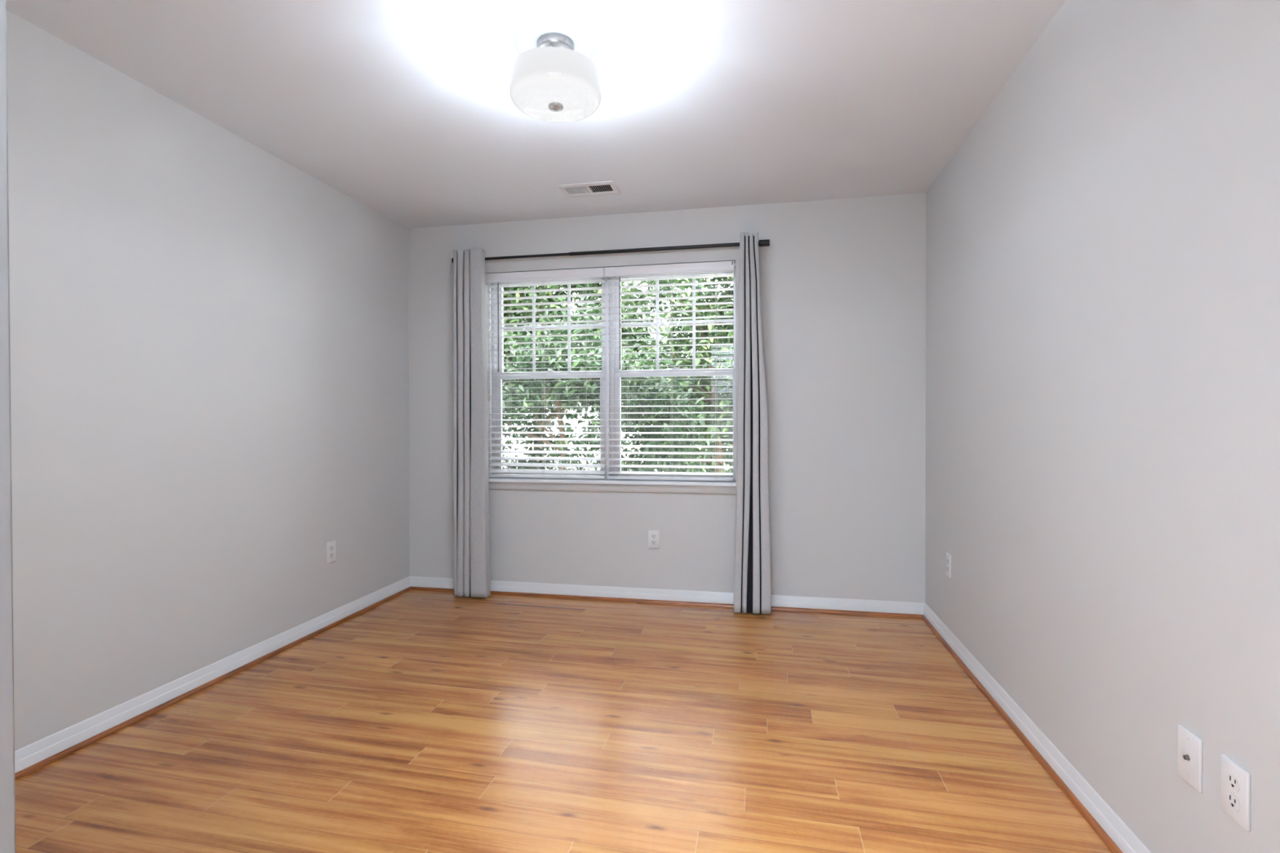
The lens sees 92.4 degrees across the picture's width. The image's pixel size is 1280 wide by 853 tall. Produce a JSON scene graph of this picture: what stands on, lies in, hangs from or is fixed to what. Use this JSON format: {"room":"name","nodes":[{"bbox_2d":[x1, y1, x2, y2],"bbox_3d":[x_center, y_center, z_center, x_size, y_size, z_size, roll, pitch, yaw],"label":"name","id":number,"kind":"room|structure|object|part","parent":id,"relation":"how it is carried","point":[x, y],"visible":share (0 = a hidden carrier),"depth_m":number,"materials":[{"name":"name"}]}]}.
{"room":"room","nodes":[
{"label":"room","id":0,"kind":"room"},
{"bbox_2d":[6,9,409,751],"bbox_3d":[-2.122,-0.081,1.654,0.120,2.470,5.460,0,1,11],"label":"wall","id":1,"kind":"structure","parent":0,"point":[209,353],"depth_m":2.52,"materials":[{"name":"paint"}]},
{"bbox_2d":[14,576,410,773],"bbox_3d":[-1.886,1.074,2.507,0.013,0.083,3.396,0,1,11],"label":"baseboard","id":2,"kind":"structure","parent":1,"relation":"attached to","point":[33,753],"depth_m":2.50,"materials":[{"name":"white paint"}]},
{"bbox_2d":[14,586,411,781],"bbox_3d":[-1.880,1.107,2.506,0.026,0.018,3.396,0,1,11],"label":"trim","id":3,"kind":"structure","parent":1,"relation":"attached to","point":[20,774],"depth_m":2.49,"materials":[{"name":"brown wood"}]},
{"bbox_2d":[326,540,335,563],"bbox_3d":[-1.712,0.695,3.406,0.008,0.114,0.070,0,1,11],"label":"wall outlet","id":4,"kind":"object","parent":1,"relation":"attached to","point":[331,546],"visible":1,"depth_m":3.40,"materials":[{"name":"white plastic"}]},
{"bbox_2d":[6,0,1065,228],"bbox_3d":[-0.461,-1.367,1.315,3.512,0.100,5.460,0,1,11],"label":"ceiling","id":5,"kind":"structure","parent":0,"point":[406,109],"depth_m":2.39,"materials":[{"name":"white paint"}]},
{"bbox_2d":[509,32,601,122],"bbox_3d":[-0.292,-1.209,2.127,0.316,0.229,0.316,0,1,11],"label":"ceiling light","id":6,"kind":"object","parent":5,"relation":"attached to","point":[553,82],"visible":1,"depth_m":2.04,"materials":[{"name":"white glass"}]},
{"bbox_2d":[556,180,620,197],"bbox_3d":[-0.286,-1.380,3.451,0.318,0.105,0.190,0,1,11],"label":"ceiling vent","id":7,"kind":"object","parent":5,"relation":"in","point":[599,187],"visible":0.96,"depth_m":3.47,"materials":[{"name":"white metal"}]},
{"bbox_2d":[14,589,1111,852],"bbox_3d":[-0.469,1.139,1.273,3.312,0.030,5.486,0,1,11],"label":"floor","id":8,"kind":"structure","parent":0,"point":[420,721],"depth_m":2.11,"materials":[{"name":"laminate"}]},
{"bbox_2d":[408,192,925,602],"bbox_3d":[0.053,-0.106,3.926,3.272,2.470,0.160,0,1,11],"label":"wall","id":9,"kind":"structure","parent":0,"point":[842,281],"depth_m":3.69,"materials":[{"name":"paint"}]},
{"bbox_2d":[490,276,609,479],"bbox_3d":[-0.595,-0.326,4.095,0.823,1.400,0.072,0,1,11],"label":"window","id":10,"kind":"structure","parent":9,"relation":"in","point":[604,377],"depth_m":4.08,"materials":[{"name":"white plastic"}]},
{"bbox_2d":[484,267,606,479],"bbox_3d":[-0.616,-0.336,4.000,0.809,1.341,0.070,0,1,11],"label":"window blind","id":11,"kind":"object","parent":10,"relation":"attached to","point":[592,273],"visible":0.94,"depth_m":3.99,"materials":[{"name":"white plastic"}]},
{"bbox_3d":[-0.857,-0.314,4.055,0.013,1.292,0.057,0,1,11],"label":"ladder cord","id":12,"kind":"part","parent":11,"relation":"part of","materials":[{"name":"white fabric"}]},
{"bbox_3d":[-0.624,-0.314,4.009,0.013,1.292,0.057,0,1,11],"label":"ladder cord","id":13,"kind":"part","parent":11,"relation":"part of","materials":[{"name":"white fabric"}]},
{"bbox_3d":[-0.610,0.325,4.012,0.791,0.018,0.050,0,1,11],"label":"rail","id":14,"kind":"part","parent":11,"relation":"part of","materials":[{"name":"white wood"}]},
{"bbox_3d":[-0.347,-0.314,3.954,0.013,1.292,0.057,0,1,11],"label":"ladder cord","id":15,"kind":"part","parent":11,"relation":"part of","materials":[{"name":"white fabric"}]},
{"bbox_3d":[-0.597,-0.010,4.083,0.770,0.703,0.026,0,1,11],"label":"sash","id":16,"kind":"part","parent":10,"relation":"part of","materials":[{"name":"white plastic"}]},
{"bbox_3d":[-0.592,-0.663,4.108,0.770,0.674,0.026,0,1,11],"label":"sash","id":17,"kind":"part","parent":10,"relation":"part of","materials":[{"name":"white plastic"}]},
{"bbox_2d":[451,239,769,262],"bbox_3d":[-0.227,-1.083,3.854,2.036,0.075,0.071,0,1,11],"label":"curtain rod","id":18,"kind":"object","parent":9,"relation":"attached to","point":[766,242],"visible":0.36,"depth_m":3.79,"materials":[{"name":"black metal"}]},
{"bbox_2d":[453,247,490,597],"bbox_3d":[-1.085,-0.022,3.955,0.229,2.227,0.091,0,1,11],"label":"curtain","id":19,"kind":"object","parent":18,"relation":"hanging from","point":[472,571],"visible":1,"depth_m":3.92,"materials":[{"name":"grey fabric"}]},
{"bbox_2d":[733,231,771,613],"bbox_3d":[0.660,-0.022,3.611,0.215,2.226,0.093,0,1,11],"label":"curtain","id":20,"kind":"object","parent":18,"relation":"hanging from","point":[752,579],"visible":1,"depth_m":3.58,"materials":[{"name":"grey fabric"}]},
{"bbox_2d":[488,482,736,494],"bbox_3d":[-0.221,0.390,3.896,1.699,0.052,0.015,0,1,11],"label":"trim","id":21,"kind":"structure","parent":9,"relation":"attached to","point":[492,486],"depth_m":3.88,"materials":[{"name":"paint"}]},
{"bbox_2d":[488,476,736,486],"bbox_3d":[-0.215,0.352,3.928,1.739,0.022,0.119,0,1,11],"label":"trim","id":22,"kind":"structure","parent":9,"relation":"attached to","point":[492,479],"depth_m":3.88,"materials":[{"name":"white paint"}]},
{"bbox_2d":[648,529,659,548],"bbox_3d":[0.086,0.706,3.842,0.070,0.114,0.008,0,1,11],"label":"wall outlet","id":23,"kind":"object","parent":9,"relation":"attached to","point":[653,535],"visible":1,"depth_m":3.84,"materials":[{"name":"white plastic"}]},
{"bbox_2d":[650,540,656,544],"bbox_3d":[0.085,0.726,3.839,0.034,0.028,0.002,0,1,11],"label":"receptacle","id":24,"kind":"object","parent":23,"relation":"attached to","point":[652,542],"depth_m":3.84,"materials":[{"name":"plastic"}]},
{"bbox_2d":[650,533,656,538],"bbox_3d":[0.085,0.687,3.839,0.034,0.028,0.002,0,1,11],"label":"receptacle","id":25,"kind":"object","parent":23,"relation":"attached to","point":[652,535],"depth_m":3.84,"materials":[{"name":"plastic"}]},
{"bbox_2d":[410,586,922,617],"bbox_3d":[0.038,1.091,3.845,3.272,0.018,0.026,0,1,11],"label":"trim","id":26,"kind":"structure","parent":9,"relation":"attached to","point":[603,598],"depth_m":3.80,"materials":[{"name":"brown wood"}]},
{"bbox_2d":[409,576,924,614],"bbox_3d":[0.039,1.059,3.852,3.272,0.083,0.013,0,1,11],"label":"baseboard","id":27,"kind":"structure","parent":9,"relation":"attached to","point":[828,603],"depth_m":3.81,"materials":[{"name":"white paint"}]},
{"bbox_2d":[609,263,735,480],"bbox_3d":[0.230,-0.326,3.933,0.855,1.400,0.072,0,1,11],"label":"window","id":28,"kind":"structure","parent":9,"relation":"in","point":[725,371],"depth_m":3.96,"materials":[{"name":"white plastic"}]},
{"bbox_2d":[604,260,733,480],"bbox_3d":[0.180,-0.337,3.842,0.809,1.341,0.072,0,1,11],"label":"window blind","id":29,"kind":"object","parent":28,"relation":"attached to","point":[717,266],"visible":1,"depth_m":3.84,"materials":[{"name":"white plastic"}]},
{"bbox_3d":[-0.069,-0.314,3.900,0.013,1.292,0.057,0,1,11],"label":"ladder cord","id":30,"kind":"part","parent":29,"relation":"part of","materials":[{"name":"white fabric"}]},
{"bbox_3d":[0.186,0.325,3.855,0.791,0.018,0.050,0,1,11],"label":"rail","id":31,"kind":"part","parent":29,"relation":"part of","materials":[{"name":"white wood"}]},
{"bbox_3d":[0.201,-0.314,3.846,0.013,1.292,0.057,0,1,11],"label":"ladder cord","id":32,"kind":"part","parent":29,"relation":"part of","materials":[{"name":"white fabric"}]},
{"bbox_3d":[0.472,-0.314,3.793,0.013,1.292,0.057,0,1,11],"label":"ladder cord","id":33,"kind":"part","parent":29,"relation":"part of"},
{"bbox_3d":[0.228,-0.010,3.920,0.802,0.703,0.026,0,1,11],"label":"sash","id":34,"kind":"part","parent":28,"relation":"part of","materials":[{"name":"white plastic"}]},
{"bbox_3d":[0.233,-0.663,3.946,0.802,0.674,0.026,0,1,11],"label":"sash","id":35,"kind":"part","parent":28,"relation":"part of","materials":[{"name":"white plastic"}]},
{"bbox_2d":[924,0,1279,852],"bbox_3d":[1.206,-0.082,0.999,0.120,2.470,5.460,0,1,11],"label":"wall","id":36,"kind":"structure","parent":0,"point":[1103,241],"depth_m":1.58,"materials":[{"name":"paint"}]},
{"bbox_2d":[946,552,951,577],"bbox_3d":[1.553,0.699,3.093,0.008,0.114,0.070,0,1,11],"label":"wall outlet","id":37,"kind":"object","parent":36,"relation":"attached to","point":[948,556],"visible":1,"depth_m":3.08,"materials":[{"name":"white plastic"}]},
{"bbox_2d":[921,614,1123,852],"bbox_3d":[1.305,1.106,1.879,0.026,0.018,3.396,0,1,11],"label":"trim","id":38,"kind":"structure","parent":36,"relation":"attached to","point":[1111,845],"depth_m":2.05,"materials":[{"name":"brown wood"}]},
{"bbox_2d":[923,602,1151,852],"bbox_3d":[1.311,1.074,1.878,0.013,0.083,3.396,0,1,11],"label":"baseboard","id":39,"kind":"structure","parent":36,"relation":"attached to","point":[1114,827],"depth_m":1.99,"materials":[{"name":"white paint"}]},
{"bbox_2d":[1177,724,1202,792],"bbox_3d":[1.208,0.730,1.353,0.014,0.114,0.070,0,1,11],"label":"cable plate","id":40,"kind":"object","parent":36,"relation":"attached to","point":[1189,745],"visible":1,"depth_m":1.35,"materials":[{"name":"white plastic"}]},
{"bbox_2d":[1220,754,1250,831],"bbox_3d":[1.185,0.728,1.223,0.008,0.114,0.070,0,1,11],"label":"wall outlet","id":41,"kind":"object","parent":36,"relation":"attached to","point":[1235,801],"visible":1,"depth_m":1.22,"materials":[{"name":"white plastic"}]},
{"bbox_2d":[1226,791,1239,811],"bbox_3d":[1.182,0.748,1.224,0.002,0.028,0.034,0,1,11],"label":"receptacle","id":42,"kind":"object","parent":41,"relation":"attached to","point":[1233,798],"depth_m":1.22,"materials":[{"name":"plastic"}]},
{"bbox_2d":[1226,772,1239,791],"bbox_3d":[1.182,0.709,1.224,0.002,0.028,0.034,0,1,11],"label":"receptacle","id":43,"kind":"object","parent":41,"relation":"attached to","point":[1233,779],"depth_m":1.22,"materials":[{"name":"plastic"}]},
{"bbox_3d":[-0.629,-0.089,0.458,3.272,2.440,0.119,0,1,11],"label":"wall","id":44,"kind":"structure","parent":0,"visible":0},
{"bbox_2d":[0,0,15,852],"bbox_3d":[-0.062,0.095,0.348,0.956,2.071,0.124,0,1,11],"label":"door frame","id":45,"kind":"structure","parent":44,"relation":"in","point":[7,800],"depth_m":0.49,"materials":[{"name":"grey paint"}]},
{"label":"outside","id":46,"kind":"structure","parent":0,"visible":0},
{"bbox_2d":[502,435,729,471],"bbox_3d":[6.208,1.377,33.311,64.000,0.200,59.830,0,1,11],"label":"ground","id":47,"kind":"structure","parent":46,"point":[513,442],"depth_m":33.43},
{"bbox_2d":[502,280,669,469],"bbox_3d":[-1.861,-1.196,11.595,5.564,5.370,2.460,0,1,7],"label":"tree","id":48,"kind":"object","parent":47,"relation":"on","point":[565,403],"visible":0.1,"depth_m":11.01,"materials":[{"name":"green plant"}]},
{"bbox_2d":[502,293,728,472],"bbox_3d":[-0.776,0.080,6.841,3.508,3.110,1.973,0,1,22],"label":"shrub","id":49,"kind":"object","parent":47,"relation":"on","point":[512,398],"visible":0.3,"depth_m":6.54,"materials":[{"name":"green plant"}]},
{"bbox_2d":[588,274,733,472],"bbox_3d":[0.913,-0.677,8.570,3.241,4.370,2.282,0,1,6],"label":"tree","id":50,"kind":"object","parent":47,"relation":"on","point":[696,380],"visible":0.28,"depth_m":8.20,"materials":[{"name":"green plant"}]},
{"bbox_2d":[623,346,733,472],"bbox_3d":[4.486,-0.024,13.615,10.395,5.019,3.158,0,1,8],"label":"hedge","id":51,"kind":"object","parent":47,"relation":"on","point":[698,435],"visible":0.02,"depth_m":13.83,"materials":[{"name":"green plant"}]}
]}

